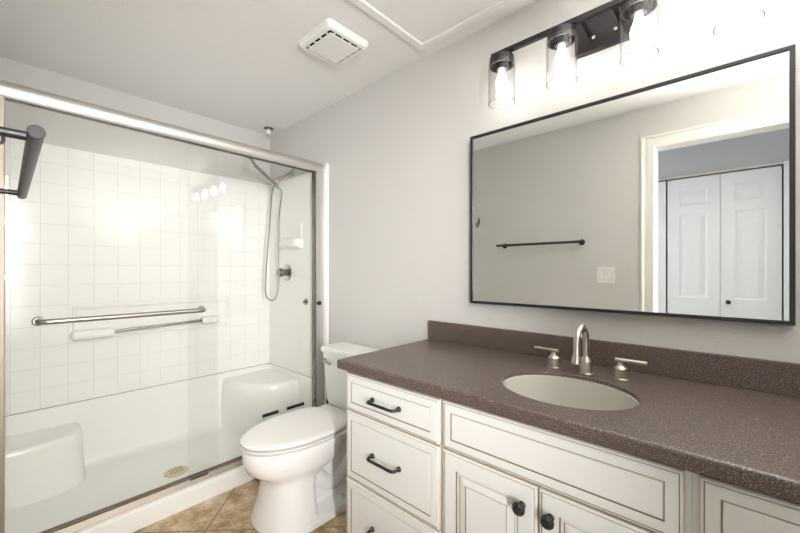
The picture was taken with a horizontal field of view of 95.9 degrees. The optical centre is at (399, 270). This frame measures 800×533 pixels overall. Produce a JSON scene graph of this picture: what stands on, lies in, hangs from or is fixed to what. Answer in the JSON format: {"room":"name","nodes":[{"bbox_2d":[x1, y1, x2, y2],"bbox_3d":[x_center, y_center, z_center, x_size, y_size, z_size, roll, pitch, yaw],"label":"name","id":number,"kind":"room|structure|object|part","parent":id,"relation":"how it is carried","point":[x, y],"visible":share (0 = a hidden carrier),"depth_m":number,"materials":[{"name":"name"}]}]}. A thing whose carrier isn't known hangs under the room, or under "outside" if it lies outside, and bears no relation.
{"room":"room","nodes":[
{"label":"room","id":0,"kind":"room"},
{"bbox_2d":[31,306,205,325],"bbox_3d":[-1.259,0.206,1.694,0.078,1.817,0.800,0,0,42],"label":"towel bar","id":1,"kind":"object","parent":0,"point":[36,321],"visible":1,"depth_m":1.61,"materials":[{"name":"silver metal"}]},
{"bbox_2d":[0,57,269,400],"bbox_3d":[-1.714,0.039,2.483,0.120,2.364,1.685,0,0,42],"label":"wall","id":2,"kind":"structure","parent":0,"point":[62,130],"depth_m":2.33,"materials":[{"name":"grey paint"}]},
{"bbox_2d":[132,478,346,532],"bbox_3d":[-0.430,1.261,0.419,4.800,0.080,3.200,0,0,42],"label":"floor","id":3,"kind":"structure","parent":0,"point":[228,511],"depth_m":1.78,"materials":[{"name":"brown tile"}]},
{"bbox_2d":[5,137,328,532],"bbox_3d":[-1.325,0.238,2.209,0.824,1.966,1.564,0,0,42],"label":"shower stall","id":4,"kind":"object","parent":3,"relation":"on","point":[92,234],"visible":0.91,"depth_m":2.32,"materials":[{"name":"white plastic"}]},
{"bbox_3d":[-1.918,1.040,1.952,0.260,0.301,0.350,0,0,42],"label":"corner seat","id":5,"kind":"part","parent":4,"relation":"part of","materials":[{"name":"white plastic"}]},
{"bbox_3d":[-1.843,0.380,2.169,0.082,0.053,0.202,0,0,42],"label":"soap dish","id":6,"kind":"part","parent":4,"relation":"part of","materials":[{"name":"white plastic"}]},
{"bbox_3d":[-1.625,0.029,2.482,0.012,1.503,1.564,0,0,42],"label":"panel","id":7,"kind":"part","parent":4,"relation":"part of","materials":[{"name":"white tile"}]},
{"bbox_3d":[-1.629,0.318,2.462,0.010,0.206,0.900,0,0,42],"label":"ledge panel","id":8,"kind":"part","parent":4,"relation":"part of","materials":[{"name":"white plastic"}]},
{"bbox_3d":[-1.062,1.006,2.728,0.477,0.371,0.408,0,0,42],"label":"corner seat","id":9,"kind":"part","parent":4,"relation":"part of","materials":[{"name":"white plastic"}]},
{"bbox_2d":[262,402,303,418],"bbox_3d":[-0.766,0.924,2.385,0.010,0.030,0.300,0,0,42],"label":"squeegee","id":10,"kind":"object","parent":4,"relation":"attached to","point":[299,405],"visible":1,"depth_m":2.37,"materials":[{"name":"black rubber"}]},
{"bbox_3d":[-0.830,0.919,2.315,0.008,0.020,0.110,0,0,42],"label":"blade","id":11,"kind":"part","parent":10,"relation":"part of","materials":[{"name":"black rubber"}]},
{"bbox_3d":[-0.709,0.919,2.448,0.008,0.020,0.130,0,0,42],"label":"blade","id":12,"kind":"part","parent":10,"relation":"part of","materials":[{"name":"black rubber"}]},
{"bbox_2d":[276,264,291,280],"bbox_3d":[-0.919,0.016,2.827,0.132,0.132,0.079,0,0,42],"label":"shower valve","id":13,"kind":"object","parent":4,"relation":"attached to","point":[285,272],"visible":0.94,"depth_m":2.82,"materials":[{"name":"silver metal"}]},
{"bbox_3d":[-0.924,0.016,2.822,0.070,0.070,0.064,0,0,42],"label":"handle","id":14,"kind":"part","parent":13,"relation":"part of","materials":[{"name":"silver metal"}]},
{"bbox_2d":[276,238,302,249],"bbox_3d":[-0.866,-0.202,2.788,0.320,0.075,0.066,0,0,42],"label":"corner shelf","id":15,"kind":"object","parent":4,"relation":"attached to","point":[284,243],"depth_m":2.73,"materials":[{"name":"white plastic"}]},
{"bbox_3d":[-0.823,0.029,2.801,0.743,1.503,0.012,0,0,42],"label":"panel","id":16,"kind":"part","parent":4,"relation":"part of","materials":[{"name":"white plastic"}]},
{"bbox_2d":[281,222,301,239],"bbox_3d":[-0.848,-0.301,2.809,0.300,0.125,0.013,0,0,42],"label":"shelf","id":17,"kind":"object","parent":4,"relation":"attached to","point":[289,230],"depth_m":2.79,"materials":[{"name":"white plastic"}]},
{"bbox_2d":[240,342,381,532],"bbox_3d":[-0.461,0.844,1.943,0.470,0.755,0.780,0,0,42],"label":"toilet","id":18,"kind":"object","parent":3,"relation":"on","point":[298,458],"visible":0.84,"depth_m":1.75,"materials":[{"name":"white ceramic"}]},
{"bbox_3d":[-0.548,0.828,1.847,0.380,0.013,0.512,0,0,42],"label":"seat","id":19,"kind":"part","parent":18,"relation":"part of","materials":[{"name":"white plastic"}]},
{"bbox_3d":[-0.543,0.802,1.852,0.386,0.025,0.534,0,0,42],"label":"lid","id":20,"kind":"part","parent":18,"relation":"part of","materials":[{"name":"white plastic"}]},
{"bbox_3d":[-0.535,1.032,1.861,0.392,0.379,0.543,0,0,42],"label":"bowl","id":21,"kind":"part","parent":18,"relation":"part of","materials":[{"name":"white ceramic"}]},
{"bbox_3d":[-0.441,0.549,2.178,0.089,0.029,0.026,0,0,42],"label":"flush lever","id":22,"kind":"part","parent":18,"relation":"part of","materials":[{"name":"silver metal"}]},
{"bbox_3d":[-0.264,0.662,2.158,0.444,0.322,0.185,0,0,42],"label":"tank","id":23,"kind":"part","parent":18,"relation":"part of","materials":[{"name":"white ceramic"}]},
{"bbox_3d":[-0.266,0.483,2.156,0.470,0.034,0.202,0,0,42],"label":"tank lid","id":24,"kind":"part","parent":18,"relation":"part of","materials":[{"name":"white ceramic"}]},
{"bbox_2d":[347,371,443,532],"bbox_3d":[0.134,0.808,1.486,0.474,0.826,0.620,0,0,42],"label":"base cabinet","id":25,"kind":"object","parent":3,"relation":"on","point":[395,447],"visible":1,"depth_m":1.26,"materials":[{"name":"white paint"}]},
{"bbox_3d":[-0.064,0.953,1.272,0.151,0.019,0.037,0,0,42],"label":"pull handle","id":26,"kind":"part","parent":25,"relation":"part of","materials":[{"name":"black metal"}]},
{"bbox_3d":[-0.064,0.683,1.272,0.151,0.019,0.037,0,0,42],"label":"pull handle","id":27,"kind":"part","parent":25,"relation":"part of","materials":[{"name":"black metal"}]},
{"bbox_3d":[-0.064,0.477,1.272,0.151,0.019,0.037,0,0,42],"label":"pull handle","id":28,"kind":"part","parent":25,"relation":"part of","materials":[{"name":"black metal"}]},
{"bbox_3d":[-0.042,0.954,1.289,0.454,0.264,0.018,0,0,42],"label":"drawer","id":29,"kind":"part","parent":25,"relation":"part of","materials":[{"name":"white paint"}]},
{"bbox_3d":[-0.042,0.477,1.289,0.454,0.142,0.018,0,0,42],"label":"drawer","id":30,"kind":"part","parent":25,"relation":"part of","materials":[{"name":"white paint"}]},
{"bbox_2d":[443,400,691,532],"bbox_3d":[0.535,0.808,1.122,0.609,0.826,0.617,0,0,42],"label":"base cabinet","id":31,"kind":"object","parent":3,"relation":"on","point":[501,474],"visible":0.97,"depth_m":0.91,"materials":[{"name":"white paint"}]},
{"bbox_3d":[0.246,0.820,1.027,0.295,0.532,0.018,0,0,42],"label":"cabinet door","id":32,"kind":"part","parent":31,"relation":"part of","materials":[{"name":"white paint"}]},
{"bbox_3d":[0.308,0.614,0.934,0.034,0.034,0.034,0,0,42],"label":"knob","id":33,"kind":"part","parent":31,"relation":"part of","materials":[{"name":"black metal"}]},
{"bbox_3d":[0.362,0.614,0.885,0.034,0.034,0.034,0,0,42],"label":"knob","id":34,"kind":"part","parent":31,"relation":"part of","materials":[{"name":"black metal"}]},
{"bbox_3d":[0.466,0.820,0.826,0.291,0.532,0.018,0,0,42],"label":"cabinet door","id":35,"kind":"part","parent":31,"relation":"part of","materials":[{"name":"white paint"}]},
{"bbox_2d":[692,472,799,532],"bbox_3d":[1.002,0.808,0.694,0.656,0.826,0.620,0,0,42],"label":"base cabinet","id":36,"kind":"object","parent":3,"relation":"on","point":[718,506],"visible":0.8,"depth_m":0.67,"materials":[{"name":"white paint"}]},
{"bbox_2d":[337,320,799,503],"bbox_3d":[0.613,0.329,1.081,1.791,0.132,0.616,0,0,42],"label":"countertop","id":37,"kind":"structure","parent":36,"relation":"on","point":[735,420],"depth_m":1.03,"materials":[{"name":"brown stone"}]},
{"bbox_2d":[534,346,560,368],"bbox_3d":[0.550,0.322,1.346,0.097,0.069,0.050,0,0,42],"label":"tap","id":38,"kind":"object","parent":37,"relation":"on","point":[553,359],"visible":1,"depth_m":1.32,"materials":[{"name":"silver metal"}]},
{"bbox_3d":[0.547,0.294,1.349,0.088,0.012,0.012,0,0,42],"label":"lever","id":39,"kind":"part","parent":38,"relation":"part of","materials":[{"name":"silver metal"}]},
{"bbox_2d":[502,375,638,410],"bbox_3d":[0.502,0.467,1.099,0.388,0.198,0.328,0,0,42],"label":"sink","id":40,"kind":"object","parent":37,"relation":"in","point":[557,390],"visible":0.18,"depth_m":1.23,"materials":[{"name":"grey ceramic"}]},
{"bbox_2d":[571,324,593,375],"bbox_3d":[0.610,0.268,1.213,0.047,0.178,0.143,0,0,42],"label":"faucet spout","id":41,"kind":"object","parent":37,"relation":"on","point":[585,363],"visible":1,"depth_m":1.23,"materials":[{"name":"silver metal"}]},
{"bbox_2d":[612,357,646,380],"bbox_3d":[0.743,0.322,1.170,0.097,0.069,0.050,0,0,42],"label":"tap","id":42,"kind":"object","parent":37,"relation":"on","point":[620,371],"visible":1,"depth_m":1.17,"materials":[{"name":"silver metal"}]},
{"bbox_3d":[0.746,0.294,1.167,0.088,0.012,0.012,0,0,42],"label":"lever","id":43,"kind":"part","parent":42,"relation":"part of","materials":[{"name":"silver metal"}]},
{"bbox_2d":[0,0,536,135],"bbox_3d":[-0.430,-1.183,0.419,4.800,0.080,3.200,0,0,42],"label":"ceiling","id":44,"kind":"structure","parent":0,"point":[240,63],"depth_m":1.86,"materials":[{"name":"white paint"}]},
{"bbox_2d":[264,127,272,134],"bbox_3d":[-1.055,-1.118,2.900,0.072,0.049,0.072,0,0,42],"label":"sprinkler","id":45,"kind":"object","parent":44,"relation":"attached to","point":[268,129],"visible":1,"depth_m":2.89,"materials":[{"name":"silver metal"}]},
{"bbox_2d":[298,18,368,66],"bbox_3d":[-0.333,-1.124,1.808,0.266,0.036,0.256,0,0,42],"label":"exhaust fan","id":46,"kind":"object","parent":44,"relation":"attached to","point":[329,41],"visible":1,"depth_m":1.77,"materials":[{"name":"white plastic"}]},
{"bbox_3d":[-0.333,-1.109,1.808,0.184,0.004,0.174,0,0,42],"label":"grille panel","id":47,"kind":"part","parent":46,"relation":"part of","materials":[{"name":"white plastic"}]},
{"bbox_2d":[349,0,516,50],"bbox_3d":[0.210,-1.137,1.401,0.780,0.011,0.552,0,0,42],"label":"attic hatch","id":48,"kind":"object","parent":44,"relation":"attached to","point":[422,23],"visible":1,"depth_m":1.61,"materials":[{"name":"white paint"}]},
{"bbox_3d":[0.210,-1.141,1.401,0.695,0.004,0.467,0,0,42],"label":"panel","id":49,"kind":"part","parent":48,"relation":"part of","materials":[{"name":"white paint"}]},
{"bbox_2d":[270,0,799,362],"bbox_3d":[0.217,0.039,1.928,3.720,2.364,0.100,0,0,42],"label":"wall","id":50,"kind":"structure","parent":0,"point":[396,149],"depth_m":1.80,"materials":[{"name":"grey paint"}]},
{"bbox_2d":[0,80,324,532],"bbox_3d":[-1.065,0.188,1.962,0.081,1.872,1.550,0,0,42],"label":"shower door frame","id":51,"kind":"object","parent":50,"relation":"attached to","point":[9,92],"visible":0.79,"depth_m":1.76,"materials":[{"name":"grey metal"}]},
{"bbox_3d":[-1.072,-0.714,1.968,0.063,0.069,1.549,0,0,42],"label":"rail","id":52,"kind":"part","parent":51,"relation":"part of","materials":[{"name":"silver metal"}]},
{"bbox_2d":[243,157,294,300],"bbox_3d":[-0.966,-0.291,2.680,0.100,1.037,0.383,0,0,42],"label":"shower","id":53,"kind":"object","parent":50,"relation":"attached to","point":[249,162],"visible":0.95,"depth_m":2.68,"materials":[{"name":"silver metal"}]},
{"bbox_3d":[-0.873,-0.738,2.781,0.020,0.079,0.097,0,0,42],"label":"arm","id":54,"kind":"part","parent":53,"relation":"part of","materials":[{"name":"silver metal"}]},
{"bbox_2d":[428,320,799,397],"bbox_3d":[0.814,0.310,1.301,1.791,0.094,0.019,0,0,42],"label":"backsplash","id":55,"kind":"structure","parent":50,"relation":"attached to","point":[763,375],"depth_m":1.24,"materials":[{"name":"brown stone"}]},
{"bbox_2d":[488,0,765,108],"bbox_3d":[0.713,-0.827,1.288,0.829,0.260,0.176,0,0,42],"label":"vanity light","id":56,"kind":"object","parent":50,"relation":"attached to","point":[614,22],"visible":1,"depth_m":1.32,"materials":[{"name":"black metal"}]},
{"bbox_3d":[0.424,-0.791,1.506,0.050,0.087,0.050,0,0,42],"label":"bulb","id":57,"kind":"part","parent":56,"relation":"part of","materials":[{"name":"white glass"}]},
{"bbox_3d":[0.602,-0.791,1.344,0.050,0.087,0.050,0,0,42],"label":"bulb","id":58,"kind":"part","parent":56,"relation":"part of","materials":[{"name":"white glass"}]},
{"bbox_3d":[0.602,-0.780,1.344,0.109,0.166,0.109,0,0,42],"label":"lamp shade","id":59,"kind":"part","parent":56,"relation":"part of","materials":[{"name":"clear glass"}]},
{"bbox_3d":[0.686,-0.907,1.337,0.016,0.016,0.087,0,0,42],"label":"arm","id":60,"kind":"part","parent":56,"relation":"part of","materials":[{"name":"brown metal"}]},
{"bbox_3d":[0.764,-0.907,1.267,0.016,0.016,0.087,0,0,42],"label":"arm","id":61,"kind":"part","parent":56,"relation":"part of","materials":[{"name":"brown metal"}]},
{"bbox_3d":[0.781,-0.780,1.180,0.109,0.166,0.109,0,0,42],"label":"lamp shade","id":62,"kind":"part","parent":56,"relation":"part of","materials":[{"name":"clear glass"}]},
{"bbox_3d":[0.781,-0.791,1.180,0.050,0.087,0.050,0,0,42],"label":"bulb","id":63,"kind":"part","parent":56,"relation":"part of","materials":[{"name":"white glass"}]},
{"bbox_3d":[0.956,-0.791,1.020,0.050,0.087,0.050,0,0,42],"label":"bulb","id":64,"kind":"part","parent":56,"relation":"part of","materials":[{"name":"white glass"}]},
{"bbox_3d":[0.956,-0.780,1.020,0.109,0.166,0.109,0,0,42],"label":"lamp shade","id":65,"kind":"part","parent":56,"relation":"part of","materials":[{"name":"clear glass"}]},
{"bbox_2d":[470,44,795,325],"bbox_3d":[0.729,-0.239,1.371,1.045,0.787,0.031,0,0,42],"label":"wall mirror","id":66,"kind":"object","parent":50,"relation":"attached to","point":[676,197],"visible":1,"depth_m":1.23,"materials":[{"name":"black metal"}]},
{"bbox_3d":[-0.506,0.039,0.320,4.580,2.364,0.120,0,0,42],"label":"wall","id":67,"kind":"structure","parent":0,"visible":0},
{"bbox_2d":[0,136,4,144],"bbox_3d":[-1.310,-0.451,1.168,0.016,0.087,0.046,0,0,42],"label":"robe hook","id":68,"kind":"object","parent":67,"relation":"attached to","point":[2,141],"visible":0.75,"depth_m":1.18,"materials":[{"name":"black metal"}]},
{"bbox_2d":[0,125,45,198],"bbox_3d":[-0.865,-0.220,0.790,0.721,0.046,0.089,0,0,42],"label":"towel bar","id":69,"kind":"object","parent":67,"relation":"attached to","point":[34,137],"visible":1,"depth_m":0.65,"materials":[{"name":"grey metal"}]},
{"bbox_3d":[-1.105,-0.220,1.000,0.015,0.015,0.060,0,0,42],"label":"post","id":70,"kind":"part","parent":69,"relation":"part of","materials":[{"name":"black metal"}]},
{"bbox_3d":[-0.632,-0.220,0.569,0.015,0.015,0.060,0,0,42],"label":"post","id":71,"kind":"part","parent":69,"relation":"part of","materials":[{"name":"black metal"}]},
{"bbox_3d":[-0.842,-0.220,0.815,0.713,0.021,0.021,0,0,42],"label":"rail","id":72,"kind":"part","parent":69,"relation":"part of","materials":[{"name":"grey metal"}]}
]}

